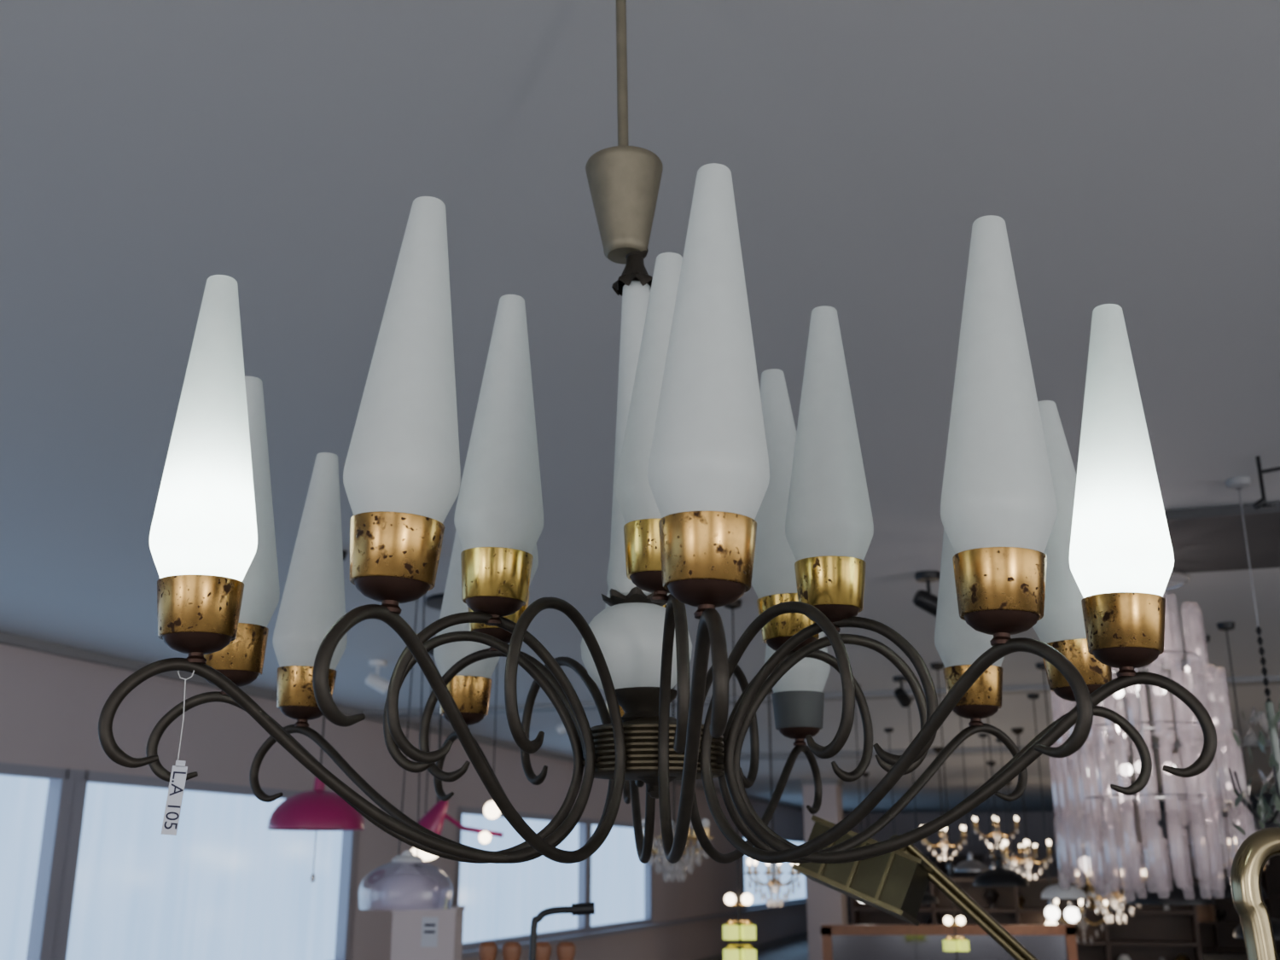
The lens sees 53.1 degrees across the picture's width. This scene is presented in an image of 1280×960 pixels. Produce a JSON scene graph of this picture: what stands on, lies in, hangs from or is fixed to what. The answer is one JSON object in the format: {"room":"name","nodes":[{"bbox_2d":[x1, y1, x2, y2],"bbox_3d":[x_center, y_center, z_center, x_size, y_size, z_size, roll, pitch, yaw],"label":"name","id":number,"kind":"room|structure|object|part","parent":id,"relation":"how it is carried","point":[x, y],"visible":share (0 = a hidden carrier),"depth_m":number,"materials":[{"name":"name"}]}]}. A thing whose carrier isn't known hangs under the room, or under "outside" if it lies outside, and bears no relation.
{"room":"store","nodes":[
{"label":"store","id":0,"kind":"room"},
{"bbox_2d":[0,643,807,959],"bbox_3d":[-0.914,4.595,14.795,0.240,2.700,37.000,-5,-17,17],"label":"wall","id":1,"kind":"structure","parent":0,"point":[51,706],"depth_m":10.48,"materials":[{"name":"paint"}]},
{"bbox_2d":[0,762,76,959],"bbox_3d":[-3.824,1.859,5.753,0.110,1.305,3.320,-5,-17,17],"label":"window","id":2,"kind":"structure","parent":1,"relation":"in","point":[36,803],"depth_m":7.13,"materials":[{"name":"blue"}]},
{"bbox_2d":[52,769,359,959],"bbox_3d":[-2.829,2.766,8.777,0.110,1.305,3.320,-5,-17,17],"label":"window","id":3,"kind":"structure","parent":1,"relation":"in","point":[228,886],"depth_m":8.53,"materials":[{"name":"blue"}]},
{"bbox_2d":[0,631,802,810],"bbox_3d":[-0.748,3.334,15.201,0.060,0.050,36.850,-5,-17,17],"label":"trim","id":4,"kind":"structure","parent":1,"relation":"attached to","point":[5,638],"depth_m":8.34,"materials":[{"name":"grey paint"}]},
{"bbox_2d":[453,806,588,951],"bbox_3d":[-1.226,4.227,13.646,0.110,1.305,3.700,-5,-17,17],"label":"window","id":5,"kind":"structure","parent":1,"relation":"in","point":[501,901],"depth_m":13.43,"materials":[{"name":"blue"}]},
{"bbox_2d":[587,819,652,932],"bbox_3d":[-0.273,5.096,16.541,0.110,1.305,2.660,-5,-17,17],"label":"window","id":6,"kind":"structure","parent":1,"relation":"in","point":[619,886],"depth_m":16.61,"materials":[{"name":"blue"}]},
{"bbox_2d":[461,901,806,958],"bbox_3d":[-0.729,5.229,14.627,0.100,0.050,36.850,-5,-17,17],"label":"trim","id":7,"kind":"structure","parent":1,"relation":"attached to","point":[470,953],"depth_m":16.51,"materials":[{"name":"grey paint"}]},
{"bbox_2d":[698,930,808,959],"bbox_3d":[-0.767,5.850,14.453,0.020,0.100,36.850,-5,-17,17],"label":"baseboard","id":8,"kind":"structure","parent":1,"relation":"attached to","point":[762,945],"depth_m":24.38,"materials":[{"name":"grey paint"}]},
{"bbox_2d":[742,835,806,910],"bbox_3d":[2.772,7.871,25.791,0.110,1.305,6.610,-5,-17,17],"label":"window","id":9,"kind":"structure","parent":1,"relation":"in","point":[799,895],"depth_m":25.40,"materials":[{"name":"blue"}]},
{"bbox_2d":[362,674,1279,717],"bbox_3d":[4.602,1.313,8.491,14.340,0.035,0.200,-5,-17,17],"label":"trim","id":10,"kind":"structure","parent":1,"relation":"attached to","point":[1239,681],"depth_m":9.26,"materials":[{"name":"grey paint"}]},
{"bbox_2d":[739,738,1279,760],"bbox_3d":[6.121,2.709,13.100,14.340,0.060,0.300,-5,-17,17],"label":"trim","id":11,"kind":"structure","parent":1,"relation":"attached to","point":[1252,743],"depth_m":13.67,"materials":[{"name":"grey paint"}]},
{"bbox_2d":[556,722,566,734],"bbox_3d":[-0.606,1.964,10.380,0.147,0.198,0.134,0,-17,0],"label":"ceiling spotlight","id":12,"kind":"object","parent":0,"point":[561,729],"depth_m":10.35,"materials":[{"name":"white metal"}]},
{"bbox_2d":[0,0,1279,814],"bbox_3d":[6.087,2.611,13.141,15.010,0.150,37.500,-5,-17,17],"label":"ceiling","id":13,"kind":"structure","parent":0,"point":[1127,152],"depth_m":2.58,"materials":[{"name":"paint"}]},
{"bbox_2d":[267,549,364,882],"bbox_3d":[-1.220,0.894,4.952,0.356,1.266,0.356,0,-17,0],"label":"dome pendant lamp","id":14,"kind":"object","parent":13,"relation":"hanging from","point":[318,809],"visible":0.91,"depth_m":4.73,"materials":[{"name":"pink metal"}]},
{"bbox_2d":[365,659,389,693],"bbox_3d":[-1.614,1.217,7.887,0.153,0.198,0.119,0,-17,0],"label":"ceiling spotlight","id":15,"kind":"object","parent":13,"relation":"attached to","point":[379,683],"depth_m":7.85,"materials":[{"name":"white metal"}]},
{"bbox_2d":[359,594,453,909],"bbox_3d":[-0.870,0.939,4.939,0.344,1.360,0.344,0,-17,0],"label":"pendant lamp","id":16,"kind":"object","parent":13,"relation":"hanging from","point":[406,886],"visible":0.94,"depth_m":4.72,"materials":[{"name":"clear glass"}]},
{"bbox_2d":[410,649,437,861],"bbox_3d":[-1.200,1.544,7.263,0.170,1.183,0.170,0,-17,0],"label":"pendant lamp","id":17,"kind":"object","parent":13,"relation":"hanging from","point":[423,855],"visible":0.27,"depth_m":7.07,"materials":[{"name":"beige glass"}]},
{"bbox_2d":[418,593,503,843],"bbox_3d":[-0.824,1.108,5.932,0.411,1.113,0.400,0,-17,0],"label":"spot lamp","id":18,"kind":"object","parent":13,"relation":"hanging from","point":[433,820],"visible":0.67,"depth_m":5.79,"materials":[{"name":"pink metal"}]},
{"bbox_2d":[98,0,1217,863],"bbox_3d":[0.015,-0.176,1.503,1.051,1.200,1.074,4,-17,-13],"label":"chandelier","id":19,"kind":"object","parent":13,"relation":"hanging from","point":[718,493],"visible":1,"depth_m":1.20,"materials":[{"name":"white glass"}]},
{"bbox_3d":[-0.394,-0.044,1.178,0.092,0.308,0.092,-2,-17,0],"label":"lamp shade","id":20,"kind":"part","parent":19,"relation":"part of","materials":[{"name":"white glass"}]},
{"bbox_3d":[-0.441,0.028,1.418,0.092,0.299,0.092,-1,-17,0],"label":"lamp shade","id":21,"kind":"part","parent":19,"relation":"part of","materials":[{"name":"white glass"}]},
{"bbox_3d":[-0.419,0.109,1.664,0.092,0.299,0.092,1,-17,0],"label":"lamp shade","id":22,"kind":"part","parent":19,"relation":"part of","materials":[{"name":"white glass"}]},
{"bbox_3d":[-0.248,0.232,1.195,0.405,0.242,0.277,0,-17,0],"label":"arm","id":23,"kind":"part","parent":19,"relation":"part of","materials":[{"name":"brown metal"}]},
{"bbox_3d":[-0.288,0.279,1.351,0.457,0.242,0.011,1,-17,-3],"label":"arm","id":24,"kind":"part","parent":19,"relation":"part of","materials":[{"name":"brown metal"}]},
{"bbox_3d":[-0.185,-0.096,1.047,0.092,0.294,0.092,2,-17,1],"label":"lamp shade","id":25,"kind":"part","parent":19,"relation":"part of","materials":[{"name":"white glass"}]},
{"bbox_3d":[-0.272,0.327,1.514,0.502,0.242,0.011,-9,-19,27],"label":"arm","id":26,"kind":"part","parent":19,"relation":"part of","materials":[{"name":"brown metal"}]},
{"bbox_3d":[-0.240,0.144,1.811,0.092,0.299,0.092,1,-17,0],"label":"lamp shade","id":27,"kind":"part","parent":19,"relation":"part of","materials":[{"name":"white glass"}]},
{"bbox_3d":[-0.123,0.203,1.101,0.218,0.242,0.417,0,-17,0],"label":"arm","id":28,"kind":"part","parent":19,"relation":"part of","materials":[{"name":"brown metal"}]},
{"bbox_3d":[-0.143,-0.055,1.351,0.092,0.299,0.092,1,-17,0],"label":"lamp shade","id":29,"kind":"part","parent":19,"relation":"part of","materials":[{"name":"white glass"}]},
{"bbox_3d":[-0.167,0.000,1.554,0.092,0.299,0.092,0,-17,0],"label":"lamp shade","id":30,"kind":"part","parent":19,"relation":"part of","materials":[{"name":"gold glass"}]},
{"bbox_3d":[-0.156,0.357,1.613,0.011,0.242,0.467,11,-20,-32],"label":"arm","id":31,"kind":"part","parent":19,"relation":"part of","materials":[{"name":"brown metal"}]},
{"bbox_3d":[-0.024,-0.561,1.619,0.020,0.375,0.013,0,-17,0],"label":"stem rod","id":32,"kind":"part","parent":19,"relation":"part of","materials":[{"name":"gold metal"}]},
{"bbox_3d":[-0.005,-0.231,1.520,0.052,0.020,0.052,7,-18,-22],"label":"crown","id":33,"kind":"part","parent":19,"relation":"part of","materials":[{"name":"brown metal"}]},
{"bbox_3d":[-0.004,0.134,1.411,0.072,0.018,0.072,7,-18,-22],"label":"crown","id":34,"kind":"part","parent":19,"relation":"part of","materials":[{"name":"brown metal"}]},
{"bbox_3d":[-0.004,0.185,1.396,0.122,0.094,0.122,0,-17,0],"label":"glass globe","id":35,"kind":"part","parent":19,"relation":"part of"},
{"bbox_3d":[0.004,0.029,1.651,0.092,0.299,0.092,0,-17,0],"label":"lamp shade","id":36,"kind":"part","parent":19,"relation":"part of","materials":[{"name":"white glass"}]},
{"bbox_3d":[-0.004,0.372,1.663,0.011,0.242,0.467,1,-17,-4],"label":"arm","id":37,"kind":"part","parent":19,"relation":"part of","materials":[{"name":"brown metal"}]},
{"bbox_3d":[0.026,-0.086,1.269,0.092,0.299,0.092,2,-17,1],"label":"lamp shade","id":38,"kind":"part","parent":19,"relation":"part of","materials":[{"name":"white glass"}]},
{"bbox_3d":[0.039,0.194,1.069,0.011,0.242,0.467,1,-17,-4],"label":"arm","id":39,"kind":"part","parent":19,"relation":"part of","materials":[{"name":"brown metal"}]},
{"bbox_3d":[0.055,-0.104,0.998,0.092,0.309,0.092,2,-17,1],"label":"lamp shade","id":40,"kind":"part","parent":19,"relation":"part of","materials":[{"name":"white glass"}]},
{"bbox_3d":[0.154,0.363,1.634,0.011,0.242,0.467,-8,-18,25],"label":"arm","id":41,"kind":"part","parent":19,"relation":"part of","materials":[{"name":"brown metal"}]},
{"bbox_3d":[0.170,0.009,1.548,0.092,0.299,0.092,-2,-17,-1],"label":"lamp shade","id":42,"kind":"part","parent":19,"relation":"part of","materials":[{"name":"white glass"}]},
{"bbox_3d":[0.222,0.168,1.837,0.092,0.299,0.092,0,-17,0],"label":"lamp shade","id":43,"kind":"part","parent":19,"relation":"part of","materials":[{"name":"white glass"}]},
{"bbox_3d":[0.200,-0.045,1.370,0.092,0.299,0.092,1,-17,0],"label":"lamp shade","id":44,"kind":"part","parent":19,"relation":"part of","materials":[{"name":"white glass"}]},
{"bbox_3d":[0.287,0.328,1.515,0.467,0.242,0.011,9,-19,-29],"label":"arm","id":45,"kind":"part","parent":19,"relation":"part of","materials":[{"name":"brown metal"}]},
{"bbox_3d":[0.198,0.211,1.125,0.274,0.242,0.379,0,-17,0],"label":"arm","id":46,"kind":"part","parent":19,"relation":"part of","materials":[{"name":"brown metal"}]},
{"bbox_3d":[0.323,0.286,1.376,0.456,0.242,0.011,1,-17,-2],"label":"arm","id":47,"kind":"part","parent":19,"relation":"part of","materials":[{"name":"brown metal"}]},
{"bbox_3d":[0.425,0.107,1.662,0.092,0.299,0.092,1,-17,0],"label":"lamp shade","id":48,"kind":"part","parent":19,"relation":"part of","materials":[{"name":"white glass"}]},
{"bbox_3d":[0.297,0.242,1.230,0.421,0.242,0.220,0,-17,0],"label":"arm","id":49,"kind":"part","parent":19,"relation":"part of","materials":[{"name":"brown metal"}]},
{"bbox_3d":[0.298,-0.077,1.079,0.092,0.315,0.092,3,-17,1],"label":"lamp shade","id":50,"kind":"part","parent":19,"relation":"part of","materials":[{"name":"white glass"}]},
{"bbox_3d":[0.476,0.051,1.453,0.092,0.294,0.092,-2,-17,-1],"label":"lamp shade","id":51,"kind":"part","parent":19,"relation":"part of","materials":[{"name":"white glass"}]},
{"bbox_3d":[0.457,-0.024,1.231,0.092,0.308,0.092,3,-17,1],"label":"lamp shade","id":52,"kind":"part","parent":19,"relation":"part of","materials":[{"name":"white glass"}]},
{"bbox_2d":[634,686,713,881],"bbox_3d":[0.179,1.483,6.868,0.418,1.294,0.415,0,-17,0],"label":"crystal chandelier","id":53,"kind":"object","parent":13,"relation":"hanging from","point":[706,823],"visible":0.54,"depth_m":6.76,"materials":[{"name":"clear glass"}]},
{"bbox_2d":[722,599,756,959],"bbox_3d":[0.440,1.422,5.837,0.127,1.770,0.088,5,-17,-16],"label":"pendant lamp","id":54,"kind":"object","parent":13,"relation":"hanging from","point":[747,931],"visible":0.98,"depth_m":5.65,"materials":[{"name":"yellow"}]},
{"bbox_2d":[744,688,800,904],"bbox_3d":[0.900,2.144,8.753,0.356,1.477,0.400,-6,-18,18],"label":"crystal chandelier","id":55,"kind":"object","parent":13,"relation":"hanging from","point":[768,872],"visible":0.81,"depth_m":8.62,"materials":[{"name":"brown metal"}]},
{"bbox_2d":[855,684,862,902],"bbox_3d":[1.500,2.131,8.757,0.120,1.450,0.120,0,-17,0],"label":"globe pendant lamp","id":56,"kind":"object","parent":13,"relation":"hanging from","point":[859,684],"visible":0.06,"depth_m":8.83,"materials":[{"name":"white"}]},
{"bbox_2d":[862,772,869,826],"bbox_3d":[3.100,4.843,17.340,0.652,1.713,0.633,0,-17,0],"label":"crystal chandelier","id":57,"kind":"object","parent":13,"relation":"hanging from","point":[865,775],"visible":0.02,"depth_m":17.53,"materials":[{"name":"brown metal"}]},
{"bbox_2d":[884,727,895,834],"bbox_3d":[2.300,2.854,11.672,0.120,1.160,0.120,0,-17,0],"label":"globe pendant lamp","id":58,"kind":"object","parent":13,"relation":"hanging from","point":[888,730],"visible":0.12,"depth_m":11.80,"materials":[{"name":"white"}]},
{"bbox_2d":[892,675,912,707],"bbox_3d":[1.756,1.418,8.559,0.129,0.198,0.150,0,-17,0],"label":"ceiling spotlight","id":59,"kind":"object","parent":13,"relation":"attached to","point":[903,698],"depth_m":8.53,"materials":[{"name":"black metal"}]},
{"bbox_2d":[908,698,937,903],"bbox_3d":[2.000,2.312,9.329,0.240,1.466,0.240,0,-17,0],"label":"dome pendant lamp","id":60,"kind":"object","parent":13,"relation":"hanging from","point":[928,898],"visible":0.3,"depth_m":9.07,"materials":[{"name":"black metal"}]},
{"bbox_2d":[913,570,940,616],"bbox_3d":[1.245,0.497,5.489,0.154,0.198,0.110,0,-17,0],"label":"ceiling spotlight","id":61,"kind":"object","parent":13,"relation":"attached to","point":[922,599],"depth_m":5.46,"materials":[{"name":"black metal"}]},
{"bbox_2d":[920,746,967,859],"bbox_3d":[3.200,3.436,13.586,0.534,1.173,0.519,0,-17,0],"label":"crystal chandelier","id":62,"kind":"object","parent":13,"relation":"hanging from","point":[938,749],"visible":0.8,"depth_m":13.51,"materials":[{"name":"brown metal"}]},
{"bbox_2d":[930,663,969,959],"bbox_3d":[1.859,2.079,7.729,0.127,1.940,0.088,5,-17,-16],"label":"pendant lamp","id":63,"kind":"object","parent":13,"relation":"hanging from","point":[949,945],"visible":0.98,"depth_m":7.55,"materials":[{"name":"yellow"}]},
{"bbox_2d":[954,713,988,871],"bbox_3d":[2.600,2.470,10.221,0.260,1.257,0.260,0,-17,0],"label":"dome pendant lamp","id":64,"kind":"object","parent":13,"relation":"hanging from","point":[970,864],"visible":0.96,"depth_m":9.99,"materials":[{"name":"grey metal"}]},
{"bbox_2d":[977,733,995,868],"bbox_3d":[3.300,3.094,12.122,0.120,1.360,0.120,0,-17,0],"label":"globe pendant lamp","id":65,"kind":"object","parent":13,"relation":"hanging from","point":[983,736],"visible":0.41,"depth_m":12.13,"materials":[{"name":"white"}]},
{"bbox_2d":[986,761,995,766],"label":"crystal chandelier","id":66,"kind":"object","parent":13,"relation":"hanging from","point":[988,763],"depth_m":15.63,"materials":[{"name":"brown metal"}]},
{"bbox_2d":[972,717,1028,886],"bbox_3d":[2.150,1.786,7.816,0.320,1.329,0.320,0,-17,0],"label":"dome pendant lamp","id":67,"kind":"object","parent":13,"relation":"hanging from","point":[998,876],"visible":0.94,"depth_m":7.55,"materials":[{"name":"black metal"}]},
{"bbox_2d":[1008,801,1012,832],"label":"crystal chandelier","id":68,"kind":"object","parent":13,"relation":"hanging from","point":[1009,801],"depth_m":19.35,"materials":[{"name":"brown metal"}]},
{"bbox_2d":[995,738,1028,875],"bbox_3d":[3.600,3.213,12.608,0.320,1.309,0.320,0,-17,0],"label":"dome pendant lamp","id":69,"kind":"object","parent":13,"relation":"hanging from","point":[1022,870],"visible":0.44,"depth_m":12.40,"materials":[{"name":"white metal"}]},
{"bbox_2d":[1001,727,1053,879],"bbox_3d":[3.490,2.941,11.646,0.495,1.340,0.481,0,-17,0],"label":"crystal chandelier","id":70,"kind":"object","parent":13,"relation":"hanging from","point":[1017,731],"visible":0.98,"depth_m":11.50,"materials":[{"name":"brown metal"}]},
{"bbox_2d":[1027,693,1059,920],"bbox_3d":[2.900,2.337,9.217,0.100,1.580,0.100,0,-17,0],"label":"globe pendant lamp","id":71,"kind":"object","parent":13,"relation":"hanging from","point":[1051,912],"visible":0.95,"depth_m":9.09,"materials":[{"name":"white glass"}]},
{"bbox_2d":[1035,663,1087,899],"bbox_3d":[2.520,1.819,7.807,0.260,1.397,0.260,0,-17,0],"label":"dome pendant lamp","id":72,"kind":"object","parent":13,"relation":"hanging from","point":[1055,891],"visible":0.92,"depth_m":7.55,"materials":[{"name":"white ceramic"}]},
{"bbox_2d":[1056,744,1080,922],"bbox_3d":[4.000,3.266,12.070,0.140,1.720,0.140,0,-17,0],"label":"globe pendant lamp","id":73,"kind":"object","parent":13,"relation":"hanging from","point":[1071,914],"visible":0.79,"depth_m":11.82,"materials":[{"name":"white glass"}]},
{"bbox_2d":[1054,715,1111,943],"bbox_3d":[3.600,2.883,10.619,0.495,1.820,0.481,0,-17,0],"label":"crystal chandelier","id":74,"kind":"object","parent":13,"relation":"hanging from","point":[1081,910],"visible":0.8,"depth_m":10.39,"materials":[{"name":"brown metal"}]},
{"bbox_2d":[1073,772,1092,872],"bbox_3d":[6.000,4.646,17.399,0.200,1.300,0.200,0,-17,0],"label":"globe pendant lamp","id":75,"kind":"object","parent":13,"relation":"hanging from","point":[1075,773],"visible":0.66,"depth_m":17.20,"materials":[{"name":"white glass"}]},
{"bbox_2d":[1074,755,1111,846],"bbox_3d":[5.100,3.645,14.567,0.400,1.011,0.400,0,-17,0],"label":"dome pendant lamp","id":76,"kind":"object","parent":13,"relation":"hanging from","point":[1092,837],"visible":0.6,"depth_m":14.33,"materials":[{"name":"white ceramic"}]},
{"bbox_2d":[1073,721,1146,923],"bbox_3d":[3.171,2.191,8.729,0.493,1.580,0.484,0,-17,0],"label":"crystal chandelier","id":77,"kind":"object","parent":13,"relation":"hanging from","point":[1115,895],"visible":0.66,"depth_m":8.59,"materials":[{"name":"brown metal"}]},
{"bbox_2d":[1128,781,1141,868],"bbox_3d":[7.500,5.482,19.236,0.710,1.846,0.710,11,-20,-32],"label":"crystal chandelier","id":78,"kind":"object","parent":13,"relation":"hanging from","point":[1128,782],"visible":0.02,"depth_m":19.32,"materials":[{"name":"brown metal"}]},
{"bbox_2d":[1049,570,1255,901],"bbox_3d":[1.935,0.926,4.944,0.702,1.333,0.690,-2,-17,8],"label":"chandelier","id":79,"kind":"object","parent":13,"relation":"hanging from","point":[1125,769],"visible":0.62,"depth_m":4.85,"materials":[{"name":"clear glass"}]},
{"bbox_2d":[1126,729,1178,865],"bbox_3d":[4.600,2.879,11.665,0.440,1.212,0.440,0,-17,0],"label":"dome pendant lamp","id":80,"kind":"object","parent":13,"relation":"hanging from","point":[1146,851],"visible":0.67,"depth_m":11.38,"materials":[{"name":"black metal"}]},
{"bbox_2d":[1126,666,1215,905],"bbox_3d":[2.440,1.293,6.085,0.380,1.380,0.380,0,-17,0],"label":"dome pendant lamp","id":81,"kind":"object","parent":13,"relation":"hanging from","point":[1176,898],"visible":0.81,"depth_m":5.78,"materials":[{"name":"black metal"}]},
{"bbox_2d":[1186,669,1207,698],"bbox_3d":[3.595,1.332,8.272,0.120,0.198,0.152,0,-17,0],"label":"ceiling spotlight","id":82,"kind":"object","parent":13,"relation":"attached to","point":[1201,683],"depth_m":8.24,"materials":[{"name":"white metal"}]},
{"bbox_2d":[1192,634,1268,897],"bbox_3d":[3.090,1.518,6.853,0.320,1.369,0.320,0,-17,0],"label":"dome pendant lamp","id":83,"kind":"object","parent":13,"relation":"hanging from","point":[1218,893],"visible":0.36,"depth_m":6.68,"materials":[{"name":"black metal"}]},
{"bbox_2d":[1197,701,1268,876],"bbox_3d":[4.450,2.382,9.726,0.534,1.373,0.519,0,-17,0],"label":"crystal chandelier","id":84,"kind":"object","parent":13,"relation":"hanging from","point":[1213,704],"visible":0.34,"depth_m":9.75,"materials":[{"name":"brown metal"}]},
{"bbox_2d":[1216,622,1279,940],"bbox_3d":[3.050,1.489,6.444,0.300,1.548,0.300,0,-17,0],"label":"dome pendant lamp","id":85,"kind":"object","parent":13,"relation":"hanging from","point":[1225,626],"visible":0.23,"depth_m":6.46,"materials":[{"name":"black metal"}]},
{"bbox_2d":[1224,476,1279,836],"bbox_3d":[1.944,0.551,4.020,0.320,1.144,0.314,0,-17,0],"label":"glass chandelier","id":86,"kind":"object","parent":13,"relation":"hanging from","point":[1236,483],"visible":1,"depth_m":3.94,"materials":[{"name":"grey glass"}]},
{"bbox_2d":[800,778,847,959],"bbox_3d":[2.716,5.773,18.721,0.540,2.700,0.540,-5,-17,17],"label":"pillar","id":87,"kind":"structure","parent":0,"point":[824,904],"depth_m":18.47,"materials":[{"name":"paint"}]},
{"bbox_2d":[756,936,1279,959],"bbox_3d":[6.087,5.341,12.322,15.010,0.150,37.500,-5,-17,17],"label":"floor","id":88,"kind":"structure","parent":0,"point":[797,949],"depth_m":22.38,"materials":[{"name":"concrete"}]},
{"bbox_2d":[389,906,465,959],"bbox_3d":[-1.000,2.651,5.886,0.320,1.305,0.320,0,-17,0],"label":"plinth","id":89,"kind":"object","parent":88,"relation":"on","point":[418,933],"visible":1,"depth_m":5.91,"materials":[{"name":"paint"}]},
{"bbox_2d":[477,941,575,959],"bbox_3d":[-0.280,1.784,3.014,0.300,1.315,0.300,0,-17,0],"label":"coat rack","id":90,"kind":"object","parent":88,"relation":"on","point":[487,950],"visible":0.93,"depth_m":3.18,"materials":[{"name":"brown wood"}]},
{"bbox_2d":[529,901,594,959],"bbox_3d":[-0.236,1.619,2.646,0.280,1.418,0.280,0,-17,0],"label":"floor lamp","id":91,"kind":"object","parent":88,"relation":"on","point":[577,909],"visible":1,"depth_m":2.83,"materials":[{"name":"black metal"}]},
{"bbox_2d":[791,814,1038,959],"bbox_3d":[0.528,1.313,1.903,0.560,1.578,0.280,0,-17,0],"label":"floor lamp","id":92,"kind":"object","parent":88,"relation":"on","point":[895,883],"visible":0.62,"depth_m":2.06,"materials":[{"name":"brown metal"}]},
{"bbox_2d":[848,855,983,924],"bbox_3d":[6.272,9.397,29.060,3.040,1.700,0.415,-5,-17,17],"label":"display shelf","id":93,"kind":"object","parent":88,"relation":"on","point":[943,863],"visible":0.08,"depth_m":29.10,"materials":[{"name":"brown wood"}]},
{"bbox_2d":[820,924,1077,959],"bbox_3d":[1.950,3.396,8.064,1.600,1.130,0.400,0,-17,0],"label":"wood-framed mirror","id":94,"kind":"object","parent":88,"relation":"on","point":[838,941],"visible":0.97,"depth_m":8.08,"materials":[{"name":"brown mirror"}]},
{"bbox_2d":[849,878,1203,959],"bbox_3d":[4.186,5.083,14.073,3.640,1.350,0.415,-5,-17,17],"label":"cabinet","id":95,"kind":"object","parent":88,"relation":"on","point":[1154,932],"visible":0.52,"depth_m":13.99,"materials":[{"name":"brown wood"}]},
{"bbox_2d":[1157,843,1279,954],"bbox_3d":[12.398,7.264,22.210,6.440,1.850,0.415,-5,-17,17],"label":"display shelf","id":96,"kind":"object","parent":88,"relation":"on","point":[1218,922],"visible":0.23,"depth_m":22.85,"materials":[{"name":"brown wood"}]},
{"bbox_2d":[1230,826,1279,959],"bbox_3d":[0.743,1.158,1.323,0.335,1.543,0.320,0,-17,0],"label":"arc floor lamp","id":97,"kind":"object","parent":88,"relation":"on","point":[1249,860],"visible":1,"depth_m":1.51,"materials":[{"name":"metal"}]},
{"bbox_2d":[843,808,1279,924],"bbox_3d":[11.680,9.074,29.722,15.010,2.700,0.300,-5,-17,17],"label":"wall","id":98,"kind":"structure","parent":0,"point":[904,823],"depth_m":30.47,"materials":[{"name":"glass"}]},
{"bbox_2d":[989,843,996,859],"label":"crystal chandelier","id":99,"kind":"object","parent":98,"relation":"hanging from","point":[990,850],"depth_m":19.32,"materials":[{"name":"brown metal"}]},
{"bbox_2d":[971,815,1019,849],"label":"crystal chandelier","id":100,"kind":"object","parent":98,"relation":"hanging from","point":[974,824],"depth_m":15.40,"materials":[{"name":"brown metal"}]},
{"bbox_2d":[1000,837,1027,867],"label":"crystal chandelier","id":101,"kind":"object","parent":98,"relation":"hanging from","point":[1014,858],"depth_m":19.20,"materials":[{"name":"brown metal"}]},
{"bbox_2d":[1030,843,1038,862],"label":"crystal chandelier","id":102,"kind":"object","parent":98,"relation":"hanging from","point":[1035,845],"depth_m":19.04,"materials":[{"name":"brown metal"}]},
{"bbox_2d":[1105,789,1160,878],"bbox_3d":[8.361,6.617,21.535,0.740,2.700,0.740,-5,-17,17],"label":"chandelier","id":103,"kind":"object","parent":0,"point":[1130,829],"depth_m":21.42,"materials":[{"name":"glass"}]},
{"bbox_2d":[1164,501,1279,574],"bbox_3d":[2.220,0.235,4.889,0.810,0.035,1.071,0,-17,0],"label":"ceiling beam","id":104,"kind":"structure","parent":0,"point":[1209,538],"depth_m":4.77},
{"bbox_2d":[1252,455,1279,509],"bbox_3d":[1.965,0.006,3.892,0.201,0.176,0.061,0,-17,0],"label":"bracket","id":105,"kind":"object","parent":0,"point":[1262,502],"depth_m":3.91,"materials":[{"name":"black metal"}]}
]}

